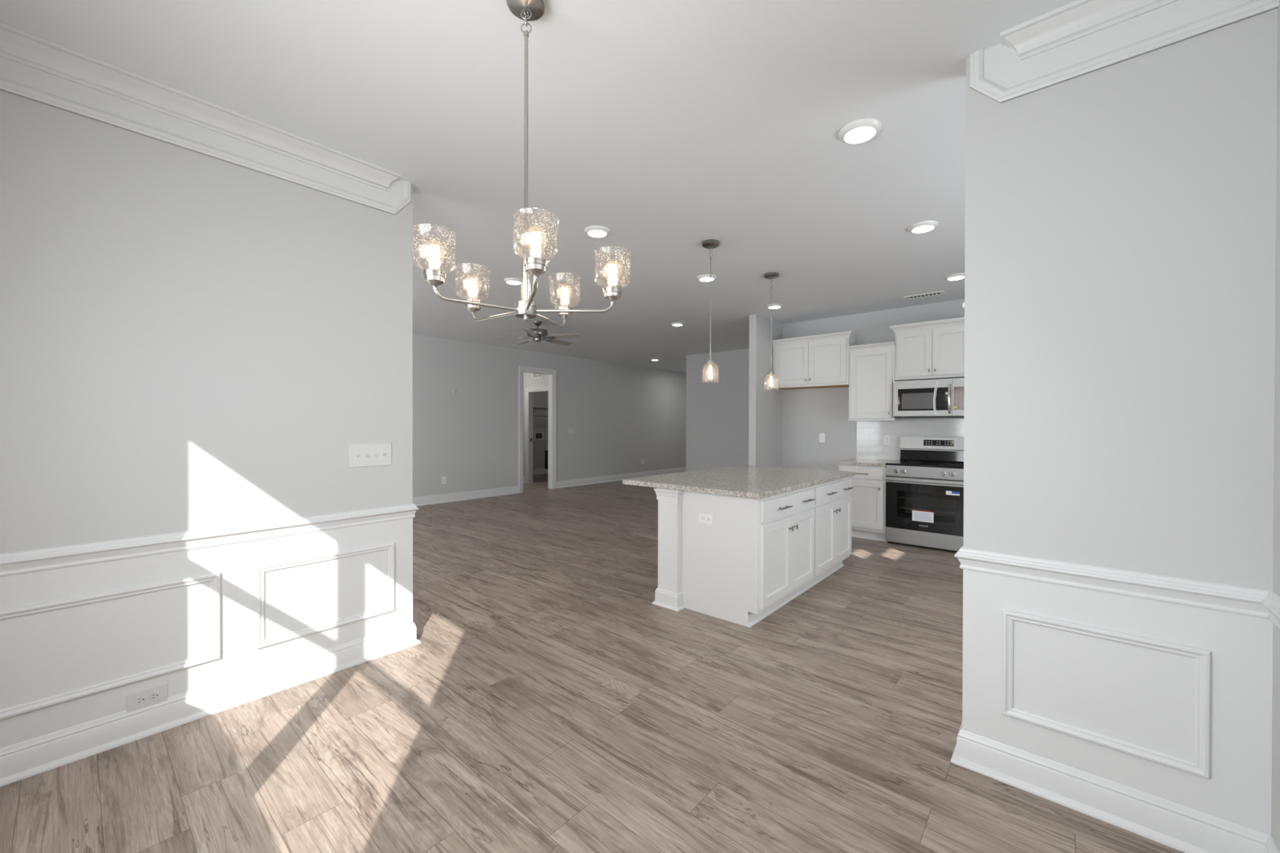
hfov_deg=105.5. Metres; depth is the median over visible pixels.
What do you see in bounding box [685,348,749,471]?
wall
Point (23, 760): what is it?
baseboard
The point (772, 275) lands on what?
pendant light
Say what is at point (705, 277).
recessed light
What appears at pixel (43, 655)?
wainscoting
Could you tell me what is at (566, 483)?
baseboard
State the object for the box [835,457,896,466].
countertop
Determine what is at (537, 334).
ceiling fan
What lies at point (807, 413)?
wall
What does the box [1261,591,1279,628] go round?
trim
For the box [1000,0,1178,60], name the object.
trim
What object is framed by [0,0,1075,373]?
ceiling
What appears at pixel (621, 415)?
wall
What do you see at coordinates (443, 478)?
outlet
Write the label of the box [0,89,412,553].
wall
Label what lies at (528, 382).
wall
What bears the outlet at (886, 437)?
attached to the backsplash
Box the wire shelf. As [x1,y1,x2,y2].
[533,408,547,416]
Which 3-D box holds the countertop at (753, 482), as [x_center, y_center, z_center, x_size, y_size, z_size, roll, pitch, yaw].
[0.930,0.437,4.181,1.175,0.036,1.913,0,0,41]
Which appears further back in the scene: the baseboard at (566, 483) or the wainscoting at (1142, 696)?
the baseboard at (566, 483)
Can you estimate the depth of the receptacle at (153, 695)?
2.08 m
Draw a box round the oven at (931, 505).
[885,476,964,535]
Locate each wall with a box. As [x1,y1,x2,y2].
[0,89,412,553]
[412,333,686,497]
[523,372,548,476]
[533,391,547,469]
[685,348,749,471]
[748,314,782,466]
[782,298,964,471]
[963,8,1277,590]
[1271,0,1279,852]
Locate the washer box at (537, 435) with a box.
[533,431,543,439]
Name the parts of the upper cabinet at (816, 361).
door, crown, door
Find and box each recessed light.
[503,277,521,284]
[584,225,610,237]
[671,322,684,326]
[697,274,716,281]
[766,303,782,309]
[838,118,881,144]
[907,220,938,233]
[944,272,964,280]
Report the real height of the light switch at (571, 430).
0.125 m
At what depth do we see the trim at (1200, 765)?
1.59 m
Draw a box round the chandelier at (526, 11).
[410,0,631,327]
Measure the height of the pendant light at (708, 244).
1.100 m
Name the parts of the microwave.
handle, control panel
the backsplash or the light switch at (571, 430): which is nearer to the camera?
the backsplash
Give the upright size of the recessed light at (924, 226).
0.023 m
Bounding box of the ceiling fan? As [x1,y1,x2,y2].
[488,320,581,345]
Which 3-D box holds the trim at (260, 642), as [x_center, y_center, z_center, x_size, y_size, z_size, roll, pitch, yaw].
[-1.634,0.872,2.583,0.018,0.395,0.642,0,0,41]
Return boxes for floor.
[0,474,1184,852]
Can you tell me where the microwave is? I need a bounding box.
[893,377,964,417]
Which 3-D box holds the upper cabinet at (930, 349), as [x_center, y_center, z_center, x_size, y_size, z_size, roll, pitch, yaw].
[3.356,-0.855,5.541,0.860,0.633,0.375,0,0,41]
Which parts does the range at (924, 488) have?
storage drawer, control panel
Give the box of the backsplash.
[856,418,964,460]
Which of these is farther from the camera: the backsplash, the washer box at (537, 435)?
the washer box at (537, 435)
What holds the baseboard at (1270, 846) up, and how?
attached to the wall at (1275, 799)
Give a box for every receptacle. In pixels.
[135,695,145,704]
[149,691,159,700]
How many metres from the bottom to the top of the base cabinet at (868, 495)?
0.850 m
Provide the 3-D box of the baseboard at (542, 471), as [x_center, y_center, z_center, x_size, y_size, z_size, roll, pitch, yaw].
[-2.678,1.182,12.639,0.034,0.142,2.300,0,0,41]
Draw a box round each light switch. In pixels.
[348,443,391,467]
[568,427,574,433]
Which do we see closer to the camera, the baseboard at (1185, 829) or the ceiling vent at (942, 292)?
the baseboard at (1185, 829)
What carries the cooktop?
in the range at (924, 488)
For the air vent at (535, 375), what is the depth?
10.57 m
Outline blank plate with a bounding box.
[451,388,457,395]
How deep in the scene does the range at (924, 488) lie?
5.31 m
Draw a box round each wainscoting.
[0,517,413,748]
[962,568,1272,835]
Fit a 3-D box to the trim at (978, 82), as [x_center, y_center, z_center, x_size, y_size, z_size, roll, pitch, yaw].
[1.552,-1.319,1.638,0.739,0.221,0.017,0,0,41]
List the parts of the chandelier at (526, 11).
lamp shade, arm, arm, stem, arm, lamp shade, arm, arm, lamp shade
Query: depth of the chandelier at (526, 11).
1.62 m
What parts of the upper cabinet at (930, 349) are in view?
door, crown, door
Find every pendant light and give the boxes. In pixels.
[702,239,719,382]
[764,271,778,391]
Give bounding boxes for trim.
[0,22,400,191]
[0,56,403,213]
[0,503,418,576]
[0,572,220,719]
[255,542,394,648]
[954,546,1272,618]
[969,0,1279,102]
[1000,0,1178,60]
[1001,608,1210,779]
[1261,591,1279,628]
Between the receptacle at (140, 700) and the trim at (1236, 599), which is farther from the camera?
the receptacle at (140, 700)
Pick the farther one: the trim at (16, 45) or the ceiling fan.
the ceiling fan
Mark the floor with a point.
(544, 703)
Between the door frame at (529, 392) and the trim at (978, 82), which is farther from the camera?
the door frame at (529, 392)
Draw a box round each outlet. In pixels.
[126,683,167,712]
[441,476,446,484]
[698,512,713,524]
[819,433,825,442]
[884,435,890,444]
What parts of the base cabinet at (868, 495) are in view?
drawer, door, toe molding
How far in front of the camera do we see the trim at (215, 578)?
2.00 m
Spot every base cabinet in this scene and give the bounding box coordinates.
[681,485,815,627]
[804,476,853,591]
[839,464,887,542]
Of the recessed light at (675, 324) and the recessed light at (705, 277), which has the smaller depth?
the recessed light at (705, 277)
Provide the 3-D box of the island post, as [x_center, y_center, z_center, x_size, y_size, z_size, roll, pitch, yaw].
[0.245,0.879,3.576,0.235,0.845,0.205,0,0,41]
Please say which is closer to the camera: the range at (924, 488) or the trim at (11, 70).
the trim at (11, 70)
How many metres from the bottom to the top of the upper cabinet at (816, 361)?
0.655 m
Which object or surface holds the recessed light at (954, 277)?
in the ceiling
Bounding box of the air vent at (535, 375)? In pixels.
[532,373,543,378]
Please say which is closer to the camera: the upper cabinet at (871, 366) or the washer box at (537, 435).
the upper cabinet at (871, 366)
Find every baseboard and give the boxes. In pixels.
[0,622,421,786]
[412,485,519,506]
[533,468,547,475]
[556,466,685,488]
[950,720,1268,852]
[1263,835,1279,852]
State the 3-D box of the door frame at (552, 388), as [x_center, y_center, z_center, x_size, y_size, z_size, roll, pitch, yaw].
[-2.056,0.052,9.665,0.142,2.432,0.904,0,0,41]
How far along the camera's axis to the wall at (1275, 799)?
1.39 m
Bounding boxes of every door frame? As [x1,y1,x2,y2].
[518,365,556,493]
[524,386,548,483]
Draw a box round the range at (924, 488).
[885,436,964,551]
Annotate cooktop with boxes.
[885,460,964,468]
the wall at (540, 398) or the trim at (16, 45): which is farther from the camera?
the wall at (540, 398)
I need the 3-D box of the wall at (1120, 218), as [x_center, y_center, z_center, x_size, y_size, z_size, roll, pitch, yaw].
[2.016,-0.056,1.334,1.877,2.743,0.120,0,0,41]
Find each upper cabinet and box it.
[771,330,861,390]
[848,341,901,421]
[889,316,964,381]
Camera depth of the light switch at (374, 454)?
2.72 m
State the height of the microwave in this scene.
0.418 m
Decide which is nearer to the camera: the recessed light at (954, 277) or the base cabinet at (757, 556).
the base cabinet at (757, 556)
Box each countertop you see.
[622,464,854,499]
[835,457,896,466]
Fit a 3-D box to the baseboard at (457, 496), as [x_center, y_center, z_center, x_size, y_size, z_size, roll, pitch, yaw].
[-5.214,1.207,5.886,0.034,0.142,8.945,0,0,41]
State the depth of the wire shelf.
12.48 m
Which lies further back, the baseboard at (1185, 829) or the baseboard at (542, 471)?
the baseboard at (542, 471)
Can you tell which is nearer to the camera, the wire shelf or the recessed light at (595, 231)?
the recessed light at (595, 231)
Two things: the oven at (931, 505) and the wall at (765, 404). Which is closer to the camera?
the oven at (931, 505)
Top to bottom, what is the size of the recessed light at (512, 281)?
0.023 m
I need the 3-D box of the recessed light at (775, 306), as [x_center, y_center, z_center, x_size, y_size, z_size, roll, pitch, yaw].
[1.614,-1.438,5.844,0.192,0.023,0.192,0,0,41]
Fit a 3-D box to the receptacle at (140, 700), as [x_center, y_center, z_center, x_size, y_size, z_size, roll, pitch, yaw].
[-2.100,1.150,2.047,0.004,0.035,0.029,0,0,41]
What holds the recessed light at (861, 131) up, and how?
in the ceiling
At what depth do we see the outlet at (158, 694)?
2.06 m
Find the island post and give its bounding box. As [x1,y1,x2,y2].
[652,488,684,611]
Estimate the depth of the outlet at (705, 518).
3.37 m
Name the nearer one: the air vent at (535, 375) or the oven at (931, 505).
the oven at (931, 505)
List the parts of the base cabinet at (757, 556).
door, toe molding, drawer, door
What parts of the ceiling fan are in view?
blade, blade, blade, blade, blade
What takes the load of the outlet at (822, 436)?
attached to the wall at (807, 413)
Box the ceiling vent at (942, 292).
[903,290,946,299]
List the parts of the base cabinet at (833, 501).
toe molding, door, drawer, door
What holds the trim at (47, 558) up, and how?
attached to the wall at (190, 340)
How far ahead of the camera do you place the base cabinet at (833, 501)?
4.11 m
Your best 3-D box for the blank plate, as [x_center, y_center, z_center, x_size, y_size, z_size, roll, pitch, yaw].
[-3.159,-0.590,8.291,0.006,0.100,0.100,0,0,41]

